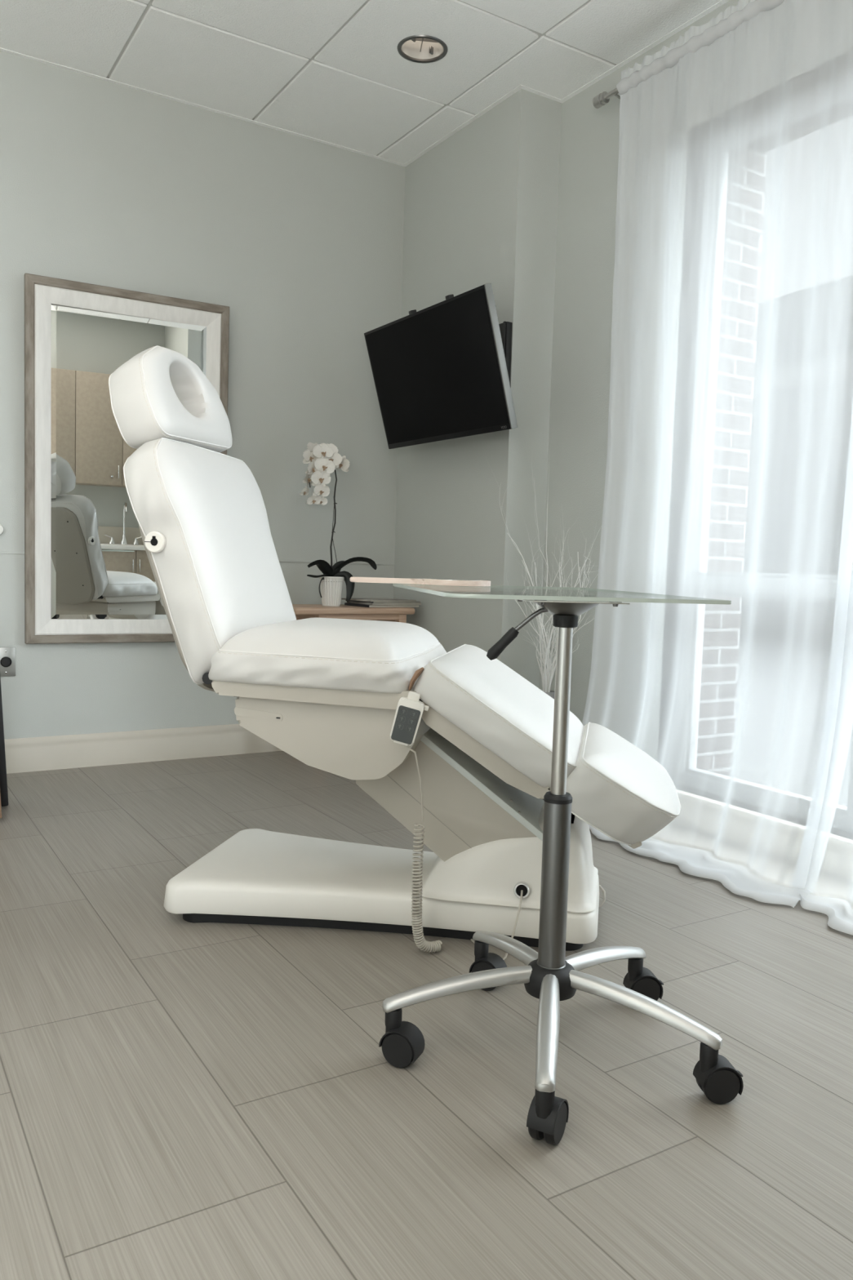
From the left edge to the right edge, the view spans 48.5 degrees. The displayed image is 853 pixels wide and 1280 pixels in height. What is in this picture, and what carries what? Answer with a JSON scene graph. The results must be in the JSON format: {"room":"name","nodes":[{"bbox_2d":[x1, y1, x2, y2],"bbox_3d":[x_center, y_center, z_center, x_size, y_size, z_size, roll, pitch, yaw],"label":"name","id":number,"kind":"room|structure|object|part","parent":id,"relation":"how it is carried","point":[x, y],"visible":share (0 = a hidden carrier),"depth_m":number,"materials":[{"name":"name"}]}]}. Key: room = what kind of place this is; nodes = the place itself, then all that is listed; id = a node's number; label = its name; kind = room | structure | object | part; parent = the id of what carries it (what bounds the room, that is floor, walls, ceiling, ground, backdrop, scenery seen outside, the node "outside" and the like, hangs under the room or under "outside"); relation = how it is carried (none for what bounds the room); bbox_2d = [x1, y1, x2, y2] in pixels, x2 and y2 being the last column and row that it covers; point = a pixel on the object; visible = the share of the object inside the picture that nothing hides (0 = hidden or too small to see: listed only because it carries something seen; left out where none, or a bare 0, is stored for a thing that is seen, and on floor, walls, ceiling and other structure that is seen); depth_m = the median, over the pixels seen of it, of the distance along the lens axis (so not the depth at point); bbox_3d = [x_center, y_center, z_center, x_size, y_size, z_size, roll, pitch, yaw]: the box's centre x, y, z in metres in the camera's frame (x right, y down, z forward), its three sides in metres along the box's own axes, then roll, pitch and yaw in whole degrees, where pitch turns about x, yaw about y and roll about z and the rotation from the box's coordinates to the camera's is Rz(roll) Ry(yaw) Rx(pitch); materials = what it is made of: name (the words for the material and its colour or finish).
{"room":"examination room","nodes":[
{"label":"examination room","id":0,"kind":"room"},
{"bbox_2d":[0,50,404,739],"bbox_3d":[-1.747,-1.004,3.694,4.406,3.074,0.150,-1,5,-32],"label":"wall","id":1,"kind":"structure","parent":0,"point":[103,183],"depth_m":4.08,"materials":[{"name":"grey paint"}]},
{"bbox_2d":[0,524,3,534],"bbox_3d":[-1.673,-0.431,3.685,0.052,0.052,0.037,-1,5,-32],"label":"wall hook","id":2,"kind":"object","parent":1,"relation":"attached to","point":[1,526],"visible":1,"depth_m":3.68,"materials":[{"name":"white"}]},
{"bbox_2d":[0,647,15,676],"bbox_3d":[-1.668,0.087,3.753,0.072,0.116,0.012,-1,5,-32],"label":"wall outlet","id":3,"kind":"object","parent":1,"relation":"attached to","point":[7,655],"visible":1,"depth_m":3.76,"materials":[{"name":"silver metal"}]},
{"bbox_2d":[0,656,11,666],"bbox_3d":[-1.667,0.087,3.752,0.042,0.042,0.009,-1,5,-32],"label":"socket","id":4,"kind":"object","parent":3,"relation":"attached to","point":[5,661],"depth_m":3.75,"materials":[{"name":"black plastic"}]},
{"bbox_2d":[23,273,229,644],"bbox_3d":[-1.222,-0.702,3.905,0.806,1.430,0.036,-1,6,-29],"label":"wall mirror","id":5,"kind":"object","parent":1,"relation":"attached to","point":[89,578],"visible":0.76,"depth_m":3.83,"materials":[{"name":"silver wood"}]},
{"bbox_3d":[-1.558,-0.697,3.716,0.034,1.430,0.034,-1,6,-29],"label":"frame","id":6,"kind":"part","parent":5,"relation":"part of","materials":[{"name":"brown wood"}]},
{"bbox_3d":[-1.517,-0.698,3.740,0.062,1.361,0.031,-1,6,-29],"label":"frame","id":7,"kind":"part","parent":5,"relation":"part of","materials":[{"name":"white wood"}]},
{"bbox_3d":[-1.248,-0.008,3.969,0.806,0.034,0.034,-1,6,-29],"label":"frame","id":8,"kind":"part","parent":5,"relation":"part of","materials":[{"name":"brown wood"}]},
{"bbox_3d":[-1.247,-0.056,3.966,0.737,0.062,0.031,-1,6,-29],"label":"frame","id":9,"kind":"part","parent":5,"relation":"part of","materials":[{"name":"white wood"}]},
{"bbox_3d":[-1.196,-1.397,3.840,0.806,0.034,0.034,-1,6,-29],"label":"frame","id":10,"kind":"part","parent":5,"relation":"part of","materials":[{"name":"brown wood"}]},
{"bbox_3d":[-1.198,-1.349,3.846,0.737,0.062,0.031,-1,6,-29],"label":"frame","id":11,"kind":"part","parent":5,"relation":"part of","materials":[{"name":"white wood"}]},
{"bbox_2d":[50,304,206,619],"bbox_3d":[-1.225,-0.703,3.910,0.618,1.242,0.006,-1,6,-28],"label":"mirror glass","id":12,"kind":"object","parent":5,"relation":"on","point":[100,568],"depth_m":3.84,"materials":[{"name":"silver mirror"}]},
{"bbox_3d":[-0.928,-0.707,4.072,0.062,1.361,0.031,-1,6,-29],"label":"frame","id":13,"kind":"part","parent":5,"relation":"part of","materials":[{"name":"white wood"}]},
{"bbox_3d":[-0.885,-0.707,4.094,0.034,1.430,0.034,-1,6,-29],"label":"frame","id":14,"kind":"part","parent":5,"relation":"part of","materials":[{"name":"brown wood"}]},
{"bbox_2d":[4,724,282,773],"bbox_3d":[-1.835,0.468,3.685,3.900,0.137,0.016,-1,5,-32],"label":"baseboard","id":15,"kind":"structure","parent":1,"relation":"attached to","point":[94,749],"depth_m":4.03,"materials":[{"name":"beige paint"}]},
{"bbox_2d":[0,551,395,564],"bbox_3d":[-1.814,-0.340,3.626,3.900,0.009,0.004,-1,5,-32],"label":"trim","id":16,"kind":"structure","parent":1,"relation":"attached to","point":[3,553],"depth_m":4.38,"materials":[{"name":"grey paint"}]},
{"bbox_2d":[0,0,721,164],"bbox_3d":[-0.425,-2.207,1.522,4.406,0.356,5.020,-1,5,-32],"label":"ceiling","id":17,"kind":"structure","parent":0,"point":[366,96],"depth_m":3.50,"materials":[{"name":"white tile"}]},
{"bbox_2d":[106,0,616,155],"bbox_3d":[-0.538,-2.022,1.287,4.751,0.005,5.029,-1,5,-32],"label":"grid","id":18,"kind":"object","parent":17,"relation":"attached to","point":[149,3],"depth_m":3.47,"materials":[{"name":"grey metal"}]},
{"bbox_2d":[397,35,448,63],"bbox_3d":[-0.013,-2.217,3.473,0.186,0.106,0.186,5,6,38],"label":"recessed light","id":19,"kind":"object","parent":17,"relation":"in","point":[423,49],"visible":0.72,"depth_m":3.53,"materials":[{"name":"grey metal"}]},
{"bbox_2d":[0,751,852,1279],"bbox_3d":[-0.514,0.779,1.758,4.406,0.100,5.020,-1,5,-32],"label":"floor","id":20,"kind":"structure","parent":0,"point":[180,1099],"depth_m":1.63,"materials":[{"name":"tile"}]},
{"bbox_2d":[0,678,8,818],"bbox_3d":[-1.575,0.279,3.127,0.353,0.624,0.261,0,5,-25],"label":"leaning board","id":21,"kind":"object","parent":20,"relation":"on","point":[3,782],"visible":1,"depth_m":3.26,"materials":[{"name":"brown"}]},
{"bbox_3d":[-1.582,0.291,3.111,0.300,0.588,0.240,-4,6,-25],"label":"panel","id":22,"kind":"part","parent":21,"relation":"part of","materials":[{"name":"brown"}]},
{"bbox_2d":[292,604,414,622],"bbox_3d":[-0.391,0.188,4.298,0.590,0.685,0.310,-1,5,-32],"label":"side table","id":23,"kind":"object","parent":20,"relation":"on","point":[301,611],"visible":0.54,"depth_m":4.17,"materials":[{"name":"brown wood"}]},
{"bbox_3d":[-0.467,0.215,4.118,0.040,0.655,0.040,-1,5,-32],"label":"leg","id":24,"kind":"part","parent":23,"relation":"part of","materials":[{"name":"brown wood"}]},
{"bbox_2d":[299,442,377,606],"bbox_3d":[-0.406,-0.506,4.197,0.380,0.713,0.136,-2,6,-39],"label":"potted orchid","id":25,"kind":"object","parent":23,"relation":"on","point":[322,459],"visible":1,"depth_m":4.14,"materials":[{"name":"white plant"}]},
{"bbox_3d":[-0.526,-0.642,4.079,0.028,0.042,0.058,4,5,23],"label":"flower","id":26,"kind":"part","parent":25,"relation":"part of","materials":[{"name":"white plant"}]},
{"bbox_3d":[-0.512,-0.698,4.088,0.025,0.068,0.084,3,5,12],"label":"flower","id":27,"kind":"part","parent":25,"relation":"part of","materials":[{"name":"white plant"}]},
{"bbox_3d":[-0.503,-0.789,4.082,0.031,0.071,0.096,5,6,37],"label":"flower","id":28,"kind":"part","parent":25,"relation":"part of","materials":[{"name":"white plant"}]},
{"bbox_3d":[-0.488,-0.744,4.075,0.033,0.067,0.092,4,5,30],"label":"flower","id":29,"kind":"part","parent":25,"relation":"part of","materials":[{"name":"white plant"}]},
{"bbox_3d":[-0.491,-0.829,4.110,0.042,0.059,0.087,5,6,38],"label":"flower","id":30,"kind":"part","parent":25,"relation":"part of","materials":[{"name":"white plant"}]},
{"bbox_3d":[-0.487,-0.608,4.078,0.072,0.049,0.039,-2,6,-39],"label":"flower","id":31,"kind":"part","parent":25,"relation":"part of","materials":[{"name":"white plant"}]},
{"bbox_3d":[-0.457,-0.700,4.076,0.101,0.076,0.029,-2,6,-39],"label":"flower","id":32,"kind":"part","parent":25,"relation":"part of","materials":[{"name":"white plant"}]},
{"bbox_3d":[-0.454,-0.647,4.082,0.081,0.062,0.035,-2,6,-40],"label":"flower","id":33,"kind":"part","parent":25,"relation":"part of","materials":[{"name":"white plant"}]},
{"bbox_3d":[-0.458,-0.607,4.112,0.058,0.042,0.028,0,5,-21],"label":"flower","id":34,"kind":"part","parent":25,"relation":"part of","materials":[{"name":"white plant"}]},
{"bbox_3d":[-0.459,-0.530,4.159,0.154,0.540,0.013,-2,6,-43],"label":"flower stem","id":35,"kind":"part","parent":25,"relation":"part of","materials":[{"name":"black"}]},
{"bbox_3d":[-0.450,-0.808,4.082,0.095,0.074,0.036,-1,5,-32],"label":"flower","id":36,"kind":"part","parent":25,"relation":"part of","materials":[{"name":"white plant"}]},
{"bbox_3d":[-0.440,-0.750,4.080,0.094,0.075,0.022,0,5,-26],"label":"flower","id":37,"kind":"part","parent":25,"relation":"part of","materials":[{"name":"white plant"}]},
{"bbox_3d":[-0.432,-0.829,4.132,0.092,0.062,0.044,0,5,-23],"label":"flower","id":38,"kind":"part","parent":25,"relation":"part of","materials":[{"name":"white plant"}]},
{"bbox_3d":[-0.424,-0.217,4.226,0.113,0.132,0.113,-1,5,-32],"label":"pot","id":39,"kind":"part","parent":25,"relation":"part of","materials":[{"name":"white ceramic"}]},
{"bbox_3d":[-0.415,-0.789,4.127,0.095,0.074,0.028,2,5,-1],"label":"flower","id":40,"kind":"part","parent":25,"relation":"part of","materials":[{"name":"white plant"}]},
{"bbox_3d":[-0.372,-0.777,4.170,0.089,0.072,0.027,4,5,31],"label":"flower","id":41,"kind":"part","parent":25,"relation":"part of","materials":[{"name":"white plant"}]},
{"bbox_2d":[344,602,418,607],"bbox_3d":[-0.206,-0.161,4.367,0.275,0.011,0.210,-2,6,-36],"label":"magazine","id":42,"kind":"object","parent":23,"relation":"on","point":[345,603],"visible":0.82,"depth_m":4.28,"materials":[{"name":"beige paper"}]},
{"bbox_2d":[348,600,421,604],"bbox_3d":[-0.195,-0.172,4.373,0.275,0.009,0.210,-2,6,-37],"label":"magazine","id":43,"kind":"object","parent":42,"relation":"on","point":[349,602],"visible":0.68,"depth_m":4.29,"materials":[{"name":"beige paper"}]},
{"bbox_2d":[345,600,420,603],"bbox_3d":[-0.200,-0.179,4.369,0.275,0.006,0.210,-2,6,-40],"label":"magazine","id":44,"kind":"object","parent":43,"relation":"on","point":[345,600],"visible":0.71,"depth_m":4.28,"materials":[{"name":"beige paper"}]},
{"bbox_2d":[341,598,416,601],"bbox_3d":[-0.218,-0.185,4.358,0.275,0.006,0.210,-3,6,-43],"label":"magazine","id":45,"kind":"object","parent":44,"relation":"on","point":[354,599],"visible":1,"depth_m":4.31,"materials":[{"name":"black paper"}]},
{"bbox_3d":[-0.127,0.208,4.329,0.040,0.655,0.040,-1,5,-32],"label":"leg","id":46,"kind":"part","parent":23,"relation":"part of","materials":[{"name":"brown wood"}]},
{"bbox_2d":[108,345,680,959],"bbox_3d":[-0.068,-0.010,2.369,1.398,1.402,0.645,3,5,11],"label":"chair","id":47,"kind":"object","parent":20,"relation":"on","point":[455,745],"visible":0.98,"depth_m":2.20,"materials":[{"name":"white leather"}]},
{"bbox_2d":[144,531,165,552],"bbox_3d":[-0.622,-0.224,2.169,0.049,0.049,0.011,3,5,11],"label":"knob","id":48,"kind":"object","parent":47,"relation":"attached to","point":[154,541],"depth_m":2.17,"materials":[{"name":"white"}]},
{"bbox_2d":[124,438,296,683],"bbox_3d":[-0.534,-0.203,2.454,0.260,0.577,0.630,3,5,11],"label":"cushion","id":49,"kind":"object","parent":47,"relation":"on","point":[199,510],"depth_m":2.21,"materials":[{"name":"white leather"}]},
{"bbox_2d":[208,617,446,693],"bbox_3d":[-0.217,0.023,2.406,0.501,0.139,0.612,3,5,11],"label":"seat cushion","id":50,"kind":"object","parent":47,"relation":"on","point":[246,655],"depth_m":2.15,"materials":[{"name":"white leather"}]},
{"bbox_3d":[-0.010,0.468,2.116,0.115,0.490,0.030,-1,5,-34],"label":"coiled cord","id":51,"kind":"part","parent":47,"relation":"part of","materials":[{"name":"beige plastic"}]},
{"bbox_3d":[0.102,0.370,2.355,0.507,0.336,0.260,3,5,11],"label":"lift arm","id":52,"kind":"part","parent":47,"relation":"part of","materials":[{"name":"beige plastic"}]},
{"bbox_3d":[0.175,0.350,2.339,0.364,0.274,0.268,3,5,11],"label":"arm","id":53,"kind":"part","parent":47,"relation":"part of","materials":[{"name":"white paint"}]},
{"bbox_2d":[413,644,583,787],"bbox_3d":[0.200,0.171,2.333,0.374,0.272,0.592,3,5,11],"label":"cushion","id":54,"kind":"object","parent":47,"relation":"on","point":[479,715],"depth_m":2.08,"materials":[{"name":"white leather"}]},
{"bbox_2d":[550,722,679,844],"bbox_3d":[0.454,0.341,2.295,0.302,0.204,0.561,3,5,11],"label":"cushion","id":55,"kind":"object","parent":47,"relation":"on","point":[616,788],"depth_m":2.05,"materials":[{"name":"white leather"}]},
{"bbox_2d":[488,432,601,698],"bbox_3d":[0.460,-0.122,3.716,0.326,1.444,0.402,-1,5,-32],"label":"branch arrangement","id":56,"kind":"object","parent":20,"relation":"on","point":[547,678],"visible":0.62,"depth_m":3.73,"materials":[{"name":"white plant"}]},
{"bbox_2d":[378,583,743,1145],"bbox_3d":[0.218,0.330,1.741,0.607,0.841,0.685,1,5,-10],"label":"tray table","id":57,"kind":"object","parent":20,"relation":"on","point":[548,976],"visible":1,"depth_m":1.67,"materials":[{"name":"silver metal"}]},
{"bbox_2d":[378,1021,425,1063],"bbox_3d":[-0.043,0.706,1.673,0.070,0.053,0.043,4,5,23],"label":"caster wheel","id":58,"kind":"object","parent":57,"relation":"attached to","point":[402,1042],"depth_m":1.66,"materials":[{"name":"black plastic"}]},
{"bbox_2d":[349,577,490,586],"bbox_3d":[-0.013,-0.119,1.919,0.286,0.011,0.132,2,5,2],"label":"tray","id":59,"kind":"object","parent":57,"relation":"on","point":[451,582],"visible":1,"depth_m":1.90,"materials":[{"name":"brown wood"}]},
{"bbox_2d":[431,578,474,580],"bbox_3d":[0.058,-0.122,1.917,0.100,0.001,0.100,2,5,2],"label":"mirror","id":60,"kind":"object","parent":59,"relation":"on","point":[431,579],"depth_m":1.89,"materials":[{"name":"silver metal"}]},
{"bbox_3d":[0.056,0.622,1.693,0.268,0.069,0.037,1,5,-10],"label":"leg","id":61,"kind":"part","parent":57,"relation":"part of","materials":[{"name":"silver metal"}]},
{"bbox_2d":[469,952,506,986],"bbox_3d":[0.130,0.686,1.985,0.070,0.053,0.043,4,5,28],"label":"caster wheel","id":62,"kind":"object","parent":57,"relation":"attached to","point":[483,961],"depth_m":1.98,"materials":[{"name":"black plastic"}]},
{"bbox_3d":[0.135,0.007,1.674,0.056,0.060,0.021,2,5,7],"label":"lever handle","id":63,"kind":"part","parent":57,"relation":"part of","materials":[{"name":"black rubber"}]},
{"bbox_3d":[0.161,0.611,1.881,0.037,0.069,0.268,0,5,-22],"label":"leg","id":64,"kind":"part","parent":57,"relation":"part of","materials":[{"name":"silver metal"}]},
{"bbox_3d":[0.170,-0.016,1.670,0.106,0.090,0.009,2,5,4],"label":"height lever","id":65,"kind":"part","parent":57,"relation":"part of","materials":[{"name":"grey metal"}]},
{"bbox_3d":[0.199,0.638,1.553,0.037,0.069,0.268,2,5,9],"label":"leg","id":66,"kind":"part","parent":57,"relation":"part of","materials":[{"name":"silver metal"}]},
{"bbox_2d":[526,1096,568,1135],"bbox_3d":[0.188,0.729,1.462,0.043,0.053,0.070,4,5,28],"label":"caster wheel","id":67,"kind":"object","parent":57,"relation":"attached to","point":[546,1116],"depth_m":1.44,"materials":[{"name":"black plastic"}]},
{"bbox_3d":[0.190,-0.087,1.705,0.430,0.006,0.677,1,5,-10],"label":"glass","id":68,"kind":"part","parent":57,"relation":"part of","materials":[{"name":"grey"}]},
{"bbox_3d":[0.246,-0.070,1.668,0.170,0.002,0.170,1,5,-10],"label":"mounting plate","id":69,"kind":"part","parent":57,"relation":"part of","materials":[{"name":"metal"}]},
{"bbox_3d":[0.347,0.619,1.845,0.037,0.069,0.268,6,6,44],"label":"leg","id":70,"kind":"part","parent":57,"relation":"part of","materials":[{"name":"silver metal"}]},
{"bbox_2d":[622,967,663,999],"bbox_3d":[0.443,0.700,1.935,0.070,0.053,0.043,1,5,-7],"label":"caster wheel","id":71,"kind":"object","parent":57,"relation":"attached to","point":[642,980],"depth_m":1.92,"materials":[{"name":"black plastic"}]},
{"bbox_3d":[0.375,0.636,1.638,0.268,0.069,0.037,4,5,30],"label":"leg","id":72,"kind":"part","parent":57,"relation":"part of","materials":[{"name":"silver metal"}]},
{"bbox_2d":[693,1054,743,1095],"bbox_3d":[0.490,0.728,1.590,0.070,0.053,0.043,1,5,-7],"label":"caster wheel","id":73,"kind":"object","parent":57,"relation":"attached to","point":[714,1074],"depth_m":1.57,"materials":[{"name":"black plastic"}]},
{"bbox_2d":[393,88,561,688],"bbox_3d":[0.188,-0.992,4.273,0.206,3.074,0.906,-1,5,-32],"label":"wall","id":74,"kind":"structure","parent":0,"point":[481,206],"depth_m":3.97,"materials":[{"name":"grey paint"}]},
{"bbox_2d":[0,0,729,166],"bbox_3d":[-0.714,-2.074,1.993,4.106,0.004,3.640,-1,5,-32],"label":"trim","id":75,"kind":"structure","parent":74,"relation":"attached to","point":[720,3],"depth_m":3.80,"materials":[{"name":"white paint"}]},
{"bbox_2d":[498,320,512,383],"bbox_3d":[0.181,-1.083,3.867,0.230,0.410,0.272,-1,5,-32],"label":"wall bracket","id":76,"kind":"object","parent":74,"relation":"attached to","point":[505,328],"visible":0.27,"depth_m":3.81,"materials":[{"name":"black plastic"}]},
{"bbox_2d":[364,283,517,448],"bbox_3d":[0.041,-1.091,3.870,0.196,0.544,0.970,-1,5,-31],"label":"television","id":77,"kind":"object","parent":76,"relation":"attached to","point":[440,371],"visible":1,"depth_m":3.77,"materials":[{"name":"black plastic"}]},
{"bbox_3d":[-0.009,-1.136,3.989,0.023,0.490,0.028,-19,15,-28],"label":"mount rail","id":78,"kind":"part","parent":77,"relation":"part of","materials":[{"name":"black metal"}]},
{"bbox_3d":[0.139,-1.109,3.741,0.023,0.490,0.028,-19,15,-28],"label":"mount rail","id":79,"kind":"part","parent":77,"relation":"part of","materials":[{"name":"black metal"}]},
{"bbox_3d":[0.273,-1.032,3.455,0.029,0.518,0.007,-19,15,-28],"label":"trim","id":80,"kind":"part","parent":77,"relation":"part of","materials":[{"name":"silver metal"}]},
{"bbox_2d":[538,0,738,722],"bbox_3d":[1.342,-0.837,2.753,0.150,3.074,4.720,-1,5,-32],"label":"wall","id":81,"kind":"structure","parent":0,"point":[585,249],"depth_m":3.77,"materials":[{"name":"grey paint"}]},
{"bbox_2d":[592,88,620,108],"bbox_3d":[1.276,-1.891,2.563,0.126,0.066,2.321,-1,5,-32],"label":"curtain rod","id":82,"kind":"object","parent":81,"relation":"attached to","point":[601,100],"visible":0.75,"depth_m":3.47,"materials":[{"name":"metal"}]},
{"bbox_3d":[1.252,-1.900,2.522,0.019,0.019,2.280,-1,5,-32],"label":"rod","id":83,"kind":"part","parent":82,"relation":"part of","materials":[{"name":"metal"}]},
{"bbox_2d":[582,0,852,907],"bbox_3d":[0.822,-0.669,2.947,0.372,2.664,1.140,-1,5,-32],"label":"sheer curtain","id":84,"kind":"object","parent":82,"relation":"hanging from","point":[729,471],"visible":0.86,"depth_m":2.97,"materials":[{"name":"white fabric"}]},
{"bbox_2d":[800,563,852,935],"bbox_3d":[1.333,-0.585,2.080,0.419,2.664,1.179,-1,5,-32],"label":"sheer curtain","id":85,"kind":"object","parent":82,"relation":"hanging from","point":[829,880],"visible":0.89,"depth_m":2.59,"materials":[{"name":"white fabric"}]}
]}

